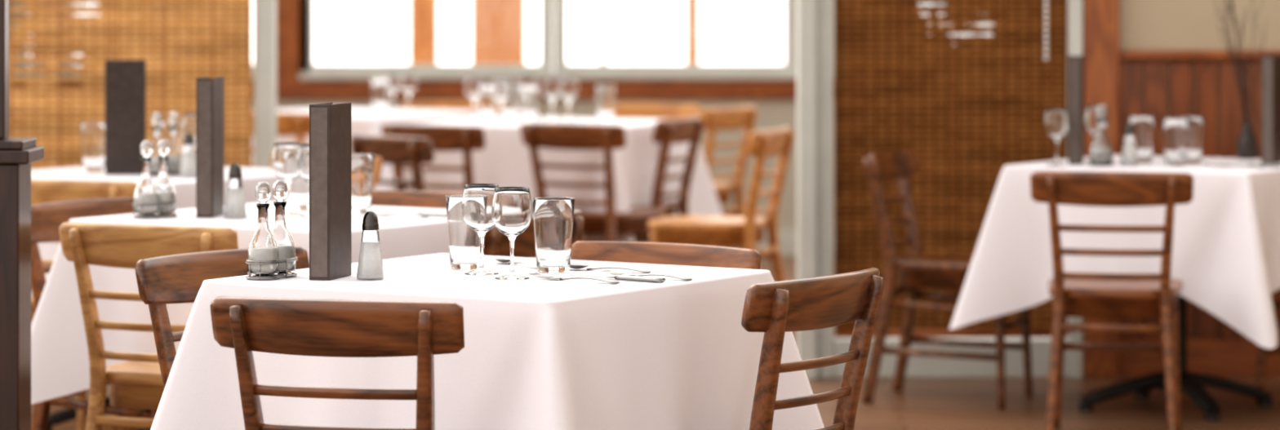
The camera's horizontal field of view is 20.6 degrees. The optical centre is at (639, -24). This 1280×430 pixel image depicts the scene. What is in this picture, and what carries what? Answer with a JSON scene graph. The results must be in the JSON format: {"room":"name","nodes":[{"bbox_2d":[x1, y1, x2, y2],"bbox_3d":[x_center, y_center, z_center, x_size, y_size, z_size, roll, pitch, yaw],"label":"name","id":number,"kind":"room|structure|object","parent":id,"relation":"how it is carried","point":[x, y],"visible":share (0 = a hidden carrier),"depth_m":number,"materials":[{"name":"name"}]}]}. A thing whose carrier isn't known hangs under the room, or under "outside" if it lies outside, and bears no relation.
{"room":"restaurant","nodes":[
{"label":"restaurant","id":0,"kind":"room"},
{"bbox_2d":[251,98,835,230],"bbox_3d":[0.000,-0.090,17.260,10.000,2.900,0.120,0,0,0],"label":"wall","id":1,"kind":"structure","parent":0,"point":[771,113],"depth_m":17.20,"materials":[{"name":"grey paint"}]},
{"bbox_2d":[251,64,253,79],"bbox_3d":[-2.435,-0.245,17.205,1.250,1.490,0.110,0,0,0],"label":"window","id":2,"kind":"structure","parent":1,"relation":"in","point":[252,65],"depth_m":17.16,"materials":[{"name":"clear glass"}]},
{"bbox_2d":[276,0,309,79],"bbox_3d":[-1.705,-0.200,17.250,0.190,1.580,0.140,0,0,0],"label":"trim","id":3,"kind":"structure","parent":1,"relation":"attached to","point":[288,65],"depth_m":17.18,"materials":[{"name":"orange wood"}]},
{"bbox_2d":[299,0,553,79],"bbox_3d":[-1.042,-0.245,17.205,1.235,1.490,0.110,0,0,0],"label":"window","id":4,"kind":"structure","parent":1,"relation":"in","point":[545,68],"depth_m":17.18,"materials":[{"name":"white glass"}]},
{"bbox_2d":[251,79,835,98],"bbox_3d":[0.000,0.547,17.185,10.000,0.095,0.030,0,0,0],"label":"trim","id":5,"kind":"structure","parent":1,"relation":"attached to","point":[286,88],"depth_m":17.17,"materials":[{"name":"orange wood"}]},
{"bbox_2d":[553,0,796,79],"bbox_3d":[0.175,-0.245,17.205,1.190,1.490,0.110,0,0,0],"label":"window","id":6,"kind":"structure","parent":1,"relation":"in","point":[788,70],"depth_m":17.18,"materials":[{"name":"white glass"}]},
{"bbox_2d":[734,230,835,255],"bbox_3d":[0.000,1.300,17.190,10.000,0.120,0.020,0,0,0],"label":"baseboard","id":7,"kind":"structure","parent":1,"relation":"attached to","point":[787,238],"depth_m":17.18,"materials":[{"name":"white paint"}]},
{"bbox_2d":[833,0,835,79],"bbox_3d":[1.550,-0.245,17.205,1.220,1.490,0.110,0,0,0],"label":"window","id":8,"kind":"structure","parent":1,"relation":"in","point":[833,0],"depth_m":17.18,"materials":[{"name":"wood"}]},
{"bbox_2d":[31,255,1279,429],"bbox_3d":[0.000,1.410,8.150,10.000,0.100,18.300,0,0,0],"label":"floor","id":9,"kind":"structure","parent":0,"point":[923,403],"depth_m":11.11,"materials":[{"name":"brown wood"}]},
{"bbox_2d":[0,0,44,429],"bbox_3d":[-1.480,-0.090,7.700,0.320,2.900,0.200,0,0,0],"label":"post","id":10,"kind":"object","parent":9,"relation":"on","point":[17,154],"visible":1,"depth_m":7.62,"materials":[{"name":"brown wood"}]},
{"bbox_2d":[31,179,139,429],"bbox_3d":[-1.524,0.962,9.922,0.466,0.803,0.489,0,0,21],"label":"dining chair","id":11,"kind":"object","parent":9,"relation":"on","point":[42,191],"visible":0.13,"depth_m":9.69,"materials":[{"name":"brown wood"}]},
{"bbox_2d":[31,197,156,429],"bbox_3d":[-1.238,0.962,8.704,0.489,0.803,0.466,0,0,32],"label":"dining chair","id":12,"kind":"object","parent":9,"relation":"on","point":[46,218],"visible":0.28,"depth_m":8.69,"materials":[{"name":"brown wood"}]},
{"bbox_2d":[46,396,151,429],"bbox_3d":[-1.481,0.979,10.557,0.796,0.762,0.776,0,0,32],"label":"dining table","id":13,"kind":"object","parent":9,"relation":"on","point":[66,415],"visible":0.07,"depth_m":10.48,"materials":[{"name":"black metal"}]},
{"bbox_2d":[31,166,284,295],"bbox_3d":[-1.481,0.833,10.557,1.067,0.490,1.047,0,0,32],"label":"tablecloth","id":14,"kind":"object","parent":13,"relation":"on","point":[184,188],"visible":0.09,"depth_m":10.31,"materials":[{"name":"white fabric"}]},
{"bbox_2d":[79,122,104,172],"bbox_3d":[-1.645,0.514,10.600,0.085,0.148,0.085,0,0,0],"label":"glass","id":15,"kind":"object","parent":14,"relation":"on","point":[91,134],"visible":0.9,"depth_m":10.57,"materials":[{"name":"white"}]},
{"bbox_2d":[104,59,146,174],"bbox_3d":[-1.530,0.417,10.470,0.121,0.340,0.042,0,0,-8],"label":"folder","id":16,"kind":"object","parent":14,"relation":"on","point":[125,80],"visible":0.87,"depth_m":10.45,"materials":[{"name":"brown leather"}]},
{"bbox_2d":[149,111,182,177],"bbox_3d":[-1.400,0.493,10.380,0.071,0.189,0.133,0,0,44],"label":"cruet","id":17,"kind":"object","parent":14,"relation":"on","point":[174,162],"visible":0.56,"depth_m":10.37,"materials":[{"name":"clear glass"}]},
{"bbox_2d":[159,120,183,151],"bbox_3d":[-1.420,0.514,10.680,0.085,0.148,0.085,0,0,0],"label":"glass","id":18,"kind":"object","parent":14,"relation":"on","point":[165,131],"visible":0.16,"depth_m":10.65,"materials":[{"name":"white"}]},
{"bbox_2d":[179,132,195,177],"bbox_3d":[-1.320,0.521,10.300,0.053,0.133,0.053,0,0,-15],"label":"salt shaker","id":19,"kind":"object","parent":14,"relation":"on","point":[188,167],"visible":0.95,"depth_m":10.28,"materials":[{"name":"clear glass"}]},
{"bbox_2d":[180,112,195,151],"bbox_3d":[-1.340,0.499,10.580,0.081,0.176,0.081,0,0,0],"label":"wine glass","id":20,"kind":"object","parent":14,"relation":"on","point":[188,122],"visible":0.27,"depth_m":10.55,"materials":[{"name":"clear glass"}]},
{"bbox_2d":[193,119,195,138],"bbox_3d":[-1.280,0.499,10.420,0.081,0.176,0.081,0,0,0],"label":"wine glass","id":21,"kind":"object","parent":14,"relation":"on","point":[194,131],"visible":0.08,"depth_m":10.40,"materials":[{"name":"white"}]},
{"bbox_2d":[58,222,238,429],"bbox_3d":[-1.038,0.962,8.158,0.466,0.803,0.489,0,0,24],"label":"dining chair","id":22,"kind":"object","parent":9,"relation":"on","point":[136,383],"visible":0.56,"depth_m":8.02,"materials":[{"name":"brown wood"}]},
{"bbox_2d":[134,246,309,388],"bbox_3d":[-0.701,0.962,7.044,0.489,0.803,0.466,0,0,41],"label":"dining chair","id":23,"kind":"object","parent":9,"relation":"on","point":[162,281],"visible":0.34,"depth_m":7.08,"materials":[{"name":"brown wood"}]},
{"bbox_2d":[253,0,276,168],"bbox_3d":[-1.272,0.185,11.960,0.065,2.350,0.140,0,0,0],"label":"trim","id":24,"kind":"structure","parent":9,"relation":"on","point":[264,11],"depth_m":11.89,"materials":[{"name":"white paint"}]},
{"bbox_2d":[8,0,251,324],"bbox_3d":[-2.255,0.112,11.870,1.890,2.224,0.040,0,0,0],"label":"bamboo blind","id":25,"kind":"object","parent":24,"relation":"attached to","point":[59,50],"visible":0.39,"depth_m":11.87,"materials":[{"name":"brown wicker"}]},
{"bbox_2d":[251,111,309,167],"bbox_3d":[-1.440,0.962,14.787,0.466,0.803,0.489,0,0,30],"label":"dining chair","id":26,"kind":"object","parent":9,"relation":"on","point":[288,124],"visible":0.11,"depth_m":14.53,"materials":[{"name":"brown wood"}]},
{"bbox_2d":[269,155,382,190],"bbox_3d":[-1.110,0.962,10.977,0.466,0.803,0.489,0,0,37],"label":"dining chair","id":27,"kind":"object","parent":9,"relation":"on","point":[378,162],"visible":0.02,"depth_m":10.99,"materials":[{"name":"brown wood"}]},
{"bbox_2d":[209,296,464,429],"bbox_3d":[-0.481,0.962,6.330,0.466,0.803,0.489,0,0,15],"label":"dining chair","id":28,"kind":"object","parent":9,"relation":"on","point":[334,328],"visible":1,"depth_m":6.11,"materials":[{"name":"brown wood"}]},
{"bbox_2d":[351,133,434,191],"bbox_3d":[-0.737,0.962,12.592,0.489,0.803,0.466,0,0,-41],"label":"dining chair","id":29,"kind":"object","parent":9,"relation":"on","point":[392,149],"visible":0.3,"depth_m":12.37,"materials":[{"name":"brown wood"}]},
{"bbox_2d":[371,190,462,208],"bbox_3d":[-0.626,0.962,8.988,0.466,0.803,0.489,0,0,32],"label":"dining chair","id":30,"kind":"object","parent":9,"relation":"on","point":[398,198],"visible":0.06,"depth_m":9.22,"materials":[{"name":"brown wood"}]},
{"bbox_2d":[381,124,485,190],"bbox_3d":[-0.690,0.962,13.537,0.466,0.803,0.489,0,0,30],"label":"dining chair","id":31,"kind":"object","parent":9,"relation":"on","point":[466,139],"visible":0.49,"depth_m":13.30,"materials":[{"name":"brown wood"}]},
{"bbox_2d":[400,100,500,116],"bbox_3d":[-0.807,0.962,15.688,0.466,0.803,0.489,0,0,-12],"label":"dining chair","id":32,"kind":"object","parent":9,"relation":"on","point":[442,104],"visible":0.1,"depth_m":15.90,"materials":[{"name":"brown wood"}]},
{"bbox_2d":[484,210,583,257],"bbox_3d":[-0.432,0.962,8.396,0.489,0.803,0.466,0,0,32],"label":"dining chair","id":33,"kind":"object","parent":9,"relation":"on","point":[496,243],"visible":0.06,"depth_m":8.22,"materials":[{"name":"brown wood"}]},
{"bbox_2d":[520,122,665,241],"bbox_3d":[-0.160,0.962,13.636,0.466,0.803,0.489,0,0,30],"label":"dining chair","id":34,"kind":"object","parent":9,"relation":"on","point":[571,136],"visible":0.62,"depth_m":13.46,"materials":[{"name":"brown wood"}]},
{"bbox_2d":[581,102,700,239],"bbox_3d":[-0.015,0.962,15.394,0.466,0.803,0.489,0,0,18],"label":"dining chair","id":35,"kind":"object","parent":9,"relation":"on","point":[622,110],"visible":0.16,"depth_m":15.59,"materials":[{"name":"brown wood"}]},
{"bbox_2d":[570,240,760,269],"bbox_3d":[-0.054,0.962,7.213,0.466,0.803,0.489,0,0,32],"label":"dining chair","id":36,"kind":"object","parent":9,"relation":"on","point":[637,252],"visible":0.22,"depth_m":7.40,"materials":[{"name":"brown wood"}]},
{"bbox_2d":[633,115,703,242],"bbox_3d":[-0.032,0.962,14.078,0.489,0.803,0.466,0,0,21],"label":"dining chair","id":37,"kind":"object","parent":9,"relation":"on","point":[666,132],"visible":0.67,"depth_m":13.96,"materials":[{"name":"brown wood"}]},
{"bbox_2d":[647,126,795,339],"bbox_3d":[0.294,0.962,13.066,0.489,0.803,0.466,0,0,18],"label":"dining chair","id":38,"kind":"object","parent":9,"relation":"on","point":[747,231],"visible":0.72,"depth_m":12.93,"materials":[{"name":"brown wood"}]},
{"bbox_2d":[699,105,757,248],"bbox_3d":[0.213,0.962,15.310,0.489,0.803,0.466,0,0,30],"label":"dining chair","id":39,"kind":"object","parent":9,"relation":"on","point":[724,118],"visible":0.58,"depth_m":15.23,"materials":[{"name":"brown wood"}]},
{"bbox_2d":[741,267,883,429],"bbox_3d":[0.168,0.962,6.741,0.489,0.803,0.466,0,0,34],"label":"dining chair","id":40,"kind":"object","parent":9,"relation":"on","point":[773,308],"visible":1,"depth_m":6.57,"materials":[{"name":"brown wood"}]},
{"bbox_2d":[796,0,833,380],"bbox_3d":[0.595,0.185,11.955,0.120,2.350,0.190,0,0,0],"label":"column","id":41,"kind":"structure","parent":9,"relation":"on","point":[815,18],"depth_m":11.91,"materials":[{"name":"white paint"}]},
{"bbox_2d":[862,147,1032,409],"bbox_3d":[0.999,0.962,11.306,0.489,0.803,0.466,0,0,20],"label":"dining chair","id":42,"kind":"object","parent":9,"relation":"on","point":[917,270],"visible":0.89,"depth_m":11.21,"materials":[{"name":"brown wood"}]},
{"bbox_2d":[833,337,1068,377],"bbox_3d":[1.054,1.295,11.965,0.798,0.130,0.090,0,0,0],"label":"baseboard","id":43,"kind":"structure","parent":9,"relation":"on","point":[917,366],"depth_m":11.92,"materials":[{"name":"white paint"}]},
{"bbox_2d":[1030,171,1193,429],"bbox_3d":[1.392,0.962,10.333,0.466,0.803,0.489,0,0,10],"label":"dining chair","id":44,"kind":"object","parent":9,"relation":"on","point":[1075,295],"visible":1,"depth_m":10.15,"materials":[{"name":"brown wood"}]},
{"bbox_2d":[1079,294,1272,421],"bbox_3d":[1.689,0.979,11.087,0.796,0.762,0.776,0,0,32],"label":"dining table","id":45,"kind":"object","parent":9,"relation":"on","point":[1191,383],"visible":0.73,"depth_m":11.05,"materials":[{"name":"black metal"}]},
{"bbox_2d":[949,154,1279,349],"bbox_3d":[1.689,0.843,11.087,1.077,0.509,1.057,0,0,32],"label":"tablecloth","id":46,"kind":"object","parent":45,"relation":"on","point":[1225,256],"visible":0.7,"depth_m":10.71,"materials":[{"name":"white fabric"}]},
{"bbox_2d":[1043,108,1069,166],"bbox_3d":[1.295,0.499,10.940,0.081,0.176,0.081,0,0,0],"label":"wine glass","id":47,"kind":"object","parent":46,"relation":"on","point":[1056,121],"visible":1,"depth_m":10.91,"materials":[{"name":"white"}]},
{"bbox_2d":[1068,54,1084,164],"bbox_3d":[1.370,0.417,11.059,0.042,0.340,0.121,0,0,10],"label":"folder","id":48,"kind":"object","parent":46,"relation":"on","point":[1076,63],"visible":1,"depth_m":11.00,"materials":[{"name":"brown leather"}]},
{"bbox_2d":[1084,106,1109,161],"bbox_3d":[1.450,0.499,11.180,0.081,0.176,0.081,0,0,0],"label":"wine glass","id":49,"kind":"object","parent":46,"relation":"on","point":[1090,122],"visible":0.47,"depth_m":11.15,"materials":[{"name":"white"}]},
{"bbox_2d":[1088,104,1113,166],"bbox_3d":[1.435,0.493,10.950,0.071,0.189,0.133,0,0,16],"label":"cruet","id":50,"kind":"object","parent":46,"relation":"on","point":[1101,153],"visible":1,"depth_m":10.91,"materials":[{"name":"clear glass"}]},
{"bbox_2d":[1120,123,1138,166],"bbox_3d":[1.520,0.521,10.930,0.053,0.133,0.053,0,0,18],"label":"salt shaker","id":51,"kind":"object","parent":46,"relation":"on","point":[1129,155],"visible":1,"depth_m":10.91,"materials":[{"name":"clear glass"}]},
{"bbox_2d":[1128,115,1155,163],"bbox_3d":[1.585,0.514,11.120,0.085,0.148,0.085,0,0,0],"label":"glass","id":52,"kind":"object","parent":46,"relation":"on","point":[1144,126],"visible":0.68,"depth_m":11.09,"materials":[{"name":"white"}]},
{"bbox_2d":[1162,117,1189,165],"bbox_3d":[1.667,0.514,10.950,0.085,0.148,0.085,0,0,0],"label":"glass","id":53,"kind":"object","parent":46,"relation":"on","point":[1175,130],"visible":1,"depth_m":10.92,"materials":[{"name":"white"}]},
{"bbox_2d":[1177,115,1204,164],"bbox_3d":[1.730,0.514,11.060,0.085,0.148,0.085,0,0,0],"label":"glass","id":54,"kind":"object","parent":46,"relation":"on","point":[1193,155],"visible":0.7,"depth_m":11.03,"materials":[{"name":"white"}]},
{"bbox_2d":[1202,162,1264,168],"bbox_3d":[1.828,0.582,10.852,0.206,0.011,0.027,0,0,37],"label":"fork","id":55,"kind":"object","parent":46,"relation":"on","point":[1205,163],"visible":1,"depth_m":10.85,"materials":[{"name":"silver metal"}]},
{"bbox_2d":[1213,0,1267,159],"bbox_3d":[1.936,0.285,11.378,0.173,0.604,0.299,0,0,8],"label":"vase","id":56,"kind":"object","parent":46,"relation":"on","point":[1246,145],"visible":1,"depth_m":11.34,"materials":[{"name":"ceramic"}]},
{"bbox_2d":[1214,164,1279,168],"bbox_3d":[1.880,0.583,10.881,0.222,0.009,0.025,0,0,37],"label":"table knife","id":57,"kind":"object","parent":46,"relation":"on","point":[1259,165],"visible":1,"depth_m":10.84,"materials":[{"name":"silver metal"}]},
{"bbox_2d":[1261,54,1279,164],"bbox_3d":[2.000,0.417,11.100,0.042,0.340,0.121,0,0,30],"label":"folder","id":58,"kind":"object","parent":46,"relation":"on","point":[1270,64],"visible":1,"depth_m":11.05,"materials":[{"name":"brown leather"}]},
{"bbox_2d":[1255,301,1279,404],"bbox_3d":[2.234,0.962,11.268,0.466,0.803,0.489,0,0,32],"label":"dining chair","id":59,"kind":"object","parent":9,"relation":"on","point":[1262,353],"visible":0.36,"depth_m":11.18,"materials":[{"name":"brown wood"}]},
{"bbox_3d":[-0.293,0.979,6.937,0.796,0.762,0.776,0,0,32],"label":"dining table","id":60,"kind":"object","parent":9,"relation":"on","visible":0},
{"bbox_2d":[150,253,824,429],"bbox_3d":[-0.293,0.798,6.937,1.032,0.421,1.012,0,0,32],"label":"tablecloth","id":61,"kind":"object","parent":60,"relation":"on","point":[538,353],"visible":0.73,"depth_m":6.65,"materials":[{"name":"white fabric"}]},
{"bbox_2d":[245,180,297,280],"bbox_3d":[-0.719,0.493,6.870,0.071,0.189,0.133,0,0,26],"label":"cruet","id":62,"kind":"object","parent":61,"relation":"on","point":[271,255],"visible":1,"depth_m":6.83,"materials":[{"name":"clear glass"}]},
{"bbox_2d":[309,102,351,280],"bbox_3d":[-0.604,0.417,6.870,0.042,0.340,0.121,0,0,16],"label":"folder","id":63,"kind":"object","parent":61,"relation":"on","point":[330,124],"visible":1,"depth_m":6.82,"materials":[{"name":"brown leather"}]},
{"bbox_2d":[356,210,384,280],"bbox_3d":[-0.523,0.521,6.830,0.053,0.133,0.053,0,0,6],"label":"salt shaker","id":64,"kind":"object","parent":61,"relation":"on","point":[370,267],"visible":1,"depth_m":6.81,"materials":[{"name":"clear glass"}]},
{"bbox_2d":[445,194,484,270],"bbox_3d":[-0.348,0.514,7.065,0.085,0.148,0.085,0,0,0],"label":"glass","id":65,"kind":"object","parent":61,"relation":"on","point":[463,241],"visible":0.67,"depth_m":7.03,"materials":[{"name":"white"}]},
{"bbox_2d":[461,183,498,275],"bbox_3d":[-0.313,0.499,6.955,0.081,0.176,0.081,0,0,0],"label":"wine glass","id":66,"kind":"object","parent":61,"relation":"on","point":[477,199],"visible":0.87,"depth_m":6.93,"materials":[{"name":"white"}]},
{"bbox_2d":[491,186,533,279],"bbox_3d":[-0.249,0.499,6.850,0.081,0.176,0.081,0,0,0],"label":"wine glass","id":67,"kind":"object","parent":61,"relation":"on","point":[512,211],"visible":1,"depth_m":6.82,"materials":[{"name":"white"}]},
{"bbox_2d":[493,257,536,267],"bbox_3d":[-0.245,0.582,7.149,0.046,0.011,0.199,0,0,-30],"label":"spoon","id":68,"kind":"object","parent":61,"relation":"on","point":[502,260],"visible":0.83,"depth_m":7.18,"materials":[{"name":"silver metal"}]},
{"bbox_2d":[532,196,574,273],"bbox_3d":[-0.172,0.514,6.990,0.085,0.148,0.085,0,0,0],"label":"glass","id":69,"kind":"object","parent":61,"relation":"on","point":[553,216],"visible":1,"depth_m":6.96,"materials":[{"name":"white"}]},
{"bbox_2d":[528,272,619,284],"bbox_3d":[-0.127,0.582,6.792,0.206,0.011,0.027,0,0,37],"label":"fork","id":70,"kind":"object","parent":61,"relation":"on","point":[536,274],"visible":1,"depth_m":6.79,"materials":[{"name":"silver metal"}]},
{"bbox_2d":[569,263,651,273],"bbox_3d":[-0.070,0.582,7.020,0.199,0.011,0.046,0,0,30],"label":"spoon","id":71,"kind":"object","parent":61,"relation":"on","point":[575,266],"visible":0.9,"depth_m":7.02,"materials":[{"name":"silver metal"}]},
{"bbox_2d":[571,275,665,282],"bbox_3d":[-0.045,0.583,6.821,0.222,0.009,0.025,0,0,37],"label":"table knife","id":72,"kind":"object","parent":61,"relation":"on","point":[616,277],"visible":1,"depth_m":6.79,"materials":[{"name":"silver metal"}]},
{"bbox_2d":[600,269,692,280],"bbox_3d":[0.013,0.582,6.862,0.206,0.011,0.027,0,0,37],"label":"fork","id":73,"kind":"object","parent":61,"relation":"on","point":[610,272],"visible":0.9,"depth_m":6.85,"materials":[{"name":"silver metal"}]},
{"bbox_2d":[1119,0,1279,338],"bbox_3d":[2.810,0.185,12.010,2.380,2.350,0.120,0,0,0],"label":"wall","id":74,"kind":"structure","parent":0,"point":[1144,24],"depth_m":11.95,"materials":[{"name":"beige paint"}]},
{"bbox_2d":[1066,0,1083,378],"bbox_3d":[1.475,0.185,11.960,0.044,2.350,0.140,0,0,0],"label":"trim","id":75,"kind":"structure","parent":74,"relation":"attached to","point":[1075,7],"depth_m":11.89,"materials":[{"name":"white paint"}]},
{"bbox_2d":[1083,0,1119,378],"bbox_3d":[1.560,0.185,11.960,0.120,2.350,0.140,0,0,0],"label":"trim","id":76,"kind":"structure","parent":74,"relation":"attached to","point":[1100,17],"depth_m":11.89,"materials":[{"name":"orange wood"}]},
{"bbox_2d":[1119,338,1279,377],"bbox_3d":[2.810,1.295,11.935,2.380,0.130,0.030,0,0,0],"label":"baseboard","id":77,"kind":"structure","parent":74,"relation":"attached to","point":[1222,358],"depth_m":11.92,"materials":[{"name":"orange wood"}]},
{"bbox_2d":[1119,50,1279,59],"bbox_3d":[2.810,0.265,11.928,2.380,0.030,0.045,0,0,0],"label":"trim","id":78,"kind":"structure","parent":74,"relation":"attached to","point":[1123,55],"depth_m":11.91,"materials":[{"name":"orange wood"}]},
{"bbox_2d":[1119,59,1279,339],"bbox_3d":[2.780,0.755,11.940,2.316,0.950,0.016,0,0,0],"label":"panelling","id":79,"kind":"object","parent":74,"relation":"attached to","point":[1155,71],"visible":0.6,"depth_m":11.93,"materials":[{"name":"brown wood"}]},
{"bbox_3d":[-0.500,-1.265,12.010,9.000,0.550,0.120,0,0,0],"label":"wall partition header","id":80,"kind":"structure","parent":0,"visible":0},
{"bbox_2d":[834,0,1067,337],"bbox_3d":[1.055,0.112,11.930,0.790,2.224,0.040,0,0,0],"label":"bamboo blind","id":81,"kind":"object","parent":80,"relation":"attached to","point":[967,86],"visible":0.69,"depth_m":11.93,"materials":[{"name":"brown"}]},
{"bbox_2d":[1043,0,1048,60],"bbox_3d":[1.372,-0.324,11.890,0.017,1.215,0.017,0,0,22],"label":"chain","id":82,"kind":"object","parent":81,"relation":"hanging from","point":[1046,8],"visible":1,"depth_m":11.88,"materials":[{"name":"grey metal"}]},
{"label":"outside","id":83,"kind":"structure","parent":0,"visible":0},
{"bbox_3d":[0.000,1.710,38.750,80.000,0.300,42.500,0,0,0],"label":"snowy ground","id":84,"kind":"structure","parent":83,"visible":0},
{"bbox_2d":[409,0,698,64],"bbox_3d":[-0.400,0.010,18.637,5.600,3.100,0.275,0,0,0],"label":"posts","id":85,"kind":"object","parent":84,"relation":"on","point":[498,26],"visible":0.02,"depth_m":18.50,"materials":[{"name":"brown wood"}]},
{"bbox_3d":[-0.831,0.979,8.657,0.796,0.762,0.776,0,0,32],"label":"dining table","id":86,"kind":"object","parent":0,"visible":0},
{"bbox_2d":[31,201,448,404],"bbox_3d":[-0.831,0.823,8.657,1.058,0.470,1.037,0,0,32],"label":"tablecloth","id":87,"kind":"object","parent":86,"relation":"on","point":[60,365],"visible":0.18,"depth_m":8.48,"materials":[{"name":"white fabric"}]},
{"bbox_2d":[132,139,177,218],"bbox_3d":[-1.185,0.493,8.600,0.071,0.189,0.133,0,0,33],"label":"cruet","id":88,"kind":"object","parent":87,"relation":"on","point":[151,200],"visible":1,"depth_m":8.57,"materials":[{"name":"clear glass"}]},
{"bbox_2d":[195,76,223,217],"bbox_3d":[-1.055,0.417,8.639,0.042,0.340,0.121,0,0,6],"label":"folder","id":89,"kind":"object","parent":87,"relation":"on","point":[209,91],"visible":1,"depth_m":8.58,"materials":[{"name":"brown leather"}]},
{"bbox_2d":[223,163,247,218],"bbox_3d":[-0.985,0.521,8.570,0.053,0.133,0.053,0,0,14],"label":"salt shaker","id":90,"kind":"object","parent":87,"relation":"on","point":[235,205],"visible":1,"depth_m":8.55,"materials":[{"name":"clear glass"}]},
{"bbox_2d":[271,142,302,215],"bbox_3d":[-0.870,0.499,8.700,0.081,0.176,0.081,0,0,0],"label":"wine glass","id":91,"kind":"object","parent":87,"relation":"on","point":[284,157],"visible":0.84,"depth_m":8.67,"materials":[{"name":"white"}]},
{"bbox_2d":[284,175,309,210],"bbox_3d":[-0.860,0.514,8.870,0.085,0.148,0.085,0,0,0],"label":"glass","id":92,"kind":"object","parent":87,"relation":"on","point":[299,187],"visible":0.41,"depth_m":8.84,"materials":[{"name":"white"}]},
{"bbox_2d":[296,143,309,217],"bbox_3d":[-0.800,0.499,8.620,0.081,0.176,0.081,0,0,0],"label":"wine glass","id":93,"kind":"object","parent":87,"relation":"on","point":[303,157],"visible":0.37,"depth_m":8.59,"materials":[{"name":"white"}]},
{"bbox_2d":[351,153,374,214],"bbox_3d":[-0.700,0.514,8.720,0.085,0.148,0.085,0,0,0],"label":"glass","id":94,"kind":"object","parent":87,"relation":"on","point":[362,164],"visible":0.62,"depth_m":8.69,"materials":[{"name":"white"}]},
{"bbox_2d":[359,210,429,218],"bbox_3d":[-0.602,0.582,8.622,0.206,0.011,0.027,0,0,37],"label":"fork","id":95,"kind":"object","parent":87,"relation":"on","point":[363,211],"visible":0.85,"depth_m":8.60,"materials":[{"name":"silver metal"}]},
{"bbox_2d":[387,211,446,216],"bbox_3d":[-0.540,0.583,8.661,0.222,0.009,0.025,0,0,37],"label":"table knife","id":96,"kind":"object","parent":87,"relation":"on","point":[422,213],"visible":0.79,"depth_m":8.63,"materials":[{"name":"silver metal"}]},
{"bbox_3d":[-0.360,0.979,14.250,0.876,0.762,0.854,0,0,21],"label":"dining table","id":97,"kind":"object","parent":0,"visible":0},
{"bbox_2d":[383,116,723,241],"bbox_3d":[-0.360,0.843,14.250,1.159,0.509,1.137,0,0,21],"label":"tablecloth","id":98,"kind":"object","parent":97,"relation":"on","point":[505,161],"visible":0.45,"depth_m":13.86,"materials":[{"name":"white fabric"}]},
{"bbox_2d":[464,76,484,119],"bbox_3d":[-0.680,0.499,14.450,0.081,0.176,0.081,0,0,0],"label":"wine glass","id":99,"kind":"object","parent":98,"relation":"on","point":[471,82],"visible":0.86,"depth_m":14.42,"materials":[{"name":"white"}]},
{"bbox_2d":[476,84,497,121],"bbox_3d":[-0.620,0.514,14.300,0.085,0.148,0.085,0,0,0],"label":"glass","id":100,"kind":"object","parent":98,"relation":"on","point":[486,103],"visible":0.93,"depth_m":14.27,"materials":[{"name":"white"}]},
{"bbox_2d":[490,78,511,123],"bbox_3d":[-0.560,0.499,14.180,0.081,0.176,0.081,0,0,0],"label":"wine glass","id":101,"kind":"object","parent":98,"relation":"on","point":[500,90],"visible":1,"depth_m":14.15,"materials":[{"name":"white"}]},
{"bbox_2d":[502,84,520,119],"bbox_3d":[-0.530,0.514,14.420,0.085,0.148,0.085,0,0,0],"label":"glass","id":102,"kind":"object","parent":98,"relation":"on","point":[510,107],"visible":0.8,"depth_m":14.39,"materials":[{"name":"white"}]},
{"bbox_2d":[516,75,535,119],"bbox_3d":[-0.470,0.499,14.550,0.081,0.176,0.081,0,0,0],"label":"wine glass","id":103,"kind":"object","parent":98,"relation":"on","point":[522,80],"visible":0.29,"depth_m":14.52,"materials":[{"name":"white"}]},
{"bbox_2d":[518,84,539,122],"bbox_3d":[-0.450,0.514,14.250,0.085,0.148,0.085,0,0,0],"label":"glass","id":104,"kind":"object","parent":98,"relation":"on","point":[528,94],"visible":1,"depth_m":14.22,"materials":[{"name":"white"}]},
{"bbox_2d":[542,76,560,120],"bbox_3d":[-0.360,0.499,14.420,0.081,0.176,0.081,0,0,0],"label":"wine glass","id":105,"kind":"object","parent":98,"relation":"on","point":[550,86],"visible":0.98,"depth_m":14.39,"materials":[{"name":"white"}]},
{"bbox_2d":[558,77,578,121],"bbox_3d":[-0.290,0.499,14.300,0.081,0.176,0.081,0,0,0],"label":"wine glass","id":106,"kind":"object","parent":98,"relation":"on","point":[568,89],"visible":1,"depth_m":14.27,"materials":[{"name":"white"}]},
{"bbox_2d":[595,84,616,121],"bbox_3d":[-0.140,0.514,14.300,0.085,0.148,0.085,0,0,0],"label":"glass","id":107,"kind":"object","parent":98,"relation":"on","point":[605,94],"visible":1,"depth_m":14.27,"materials":[{"name":"white"}]},
{"bbox_3d":[-1.250,0.979,15.300,0.876,0.762,0.854,0,0,32],"label":"dining table","id":108,"kind":"object","parent":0,"visible":0},
{"bbox_2d":[251,107,496,190],"bbox_3d":[-1.250,0.843,15.300,1.159,0.509,1.137,0,0,32],"label":"tablecloth","id":109,"kind":"object","parent":108,"relation":"on","point":[364,121],"visible":0.12,"depth_m":14.94,"materials":[{"name":"white fabric"}]},
{"bbox_2d":[370,78,390,112],"bbox_3d":[-1.120,0.514,15.200,0.085,0.148,0.085,0,0,0],"label":"glass","id":110,"kind":"object","parent":109,"relation":"on","point":[380,87],"visible":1,"depth_m":15.17,"materials":[{"name":"white"}]},
{"bbox_2d":[383,70,400,111],"bbox_3d":[-1.080,0.499,15.380,0.081,0.176,0.081,0,0,0],"label":"wine glass","id":111,"kind":"object","parent":109,"relation":"on","point":[394,75],"visible":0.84,"depth_m":15.35,"materials":[{"name":"white"}]},
{"bbox_2d":[399,71,417,112],"bbox_3d":[-1.000,0.499,15.200,0.081,0.176,0.081,0,0,0],"label":"wine glass","id":112,"kind":"object","parent":109,"relation":"on","point":[408,82],"visible":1,"depth_m":15.17,"materials":[{"name":"white"}]}
]}

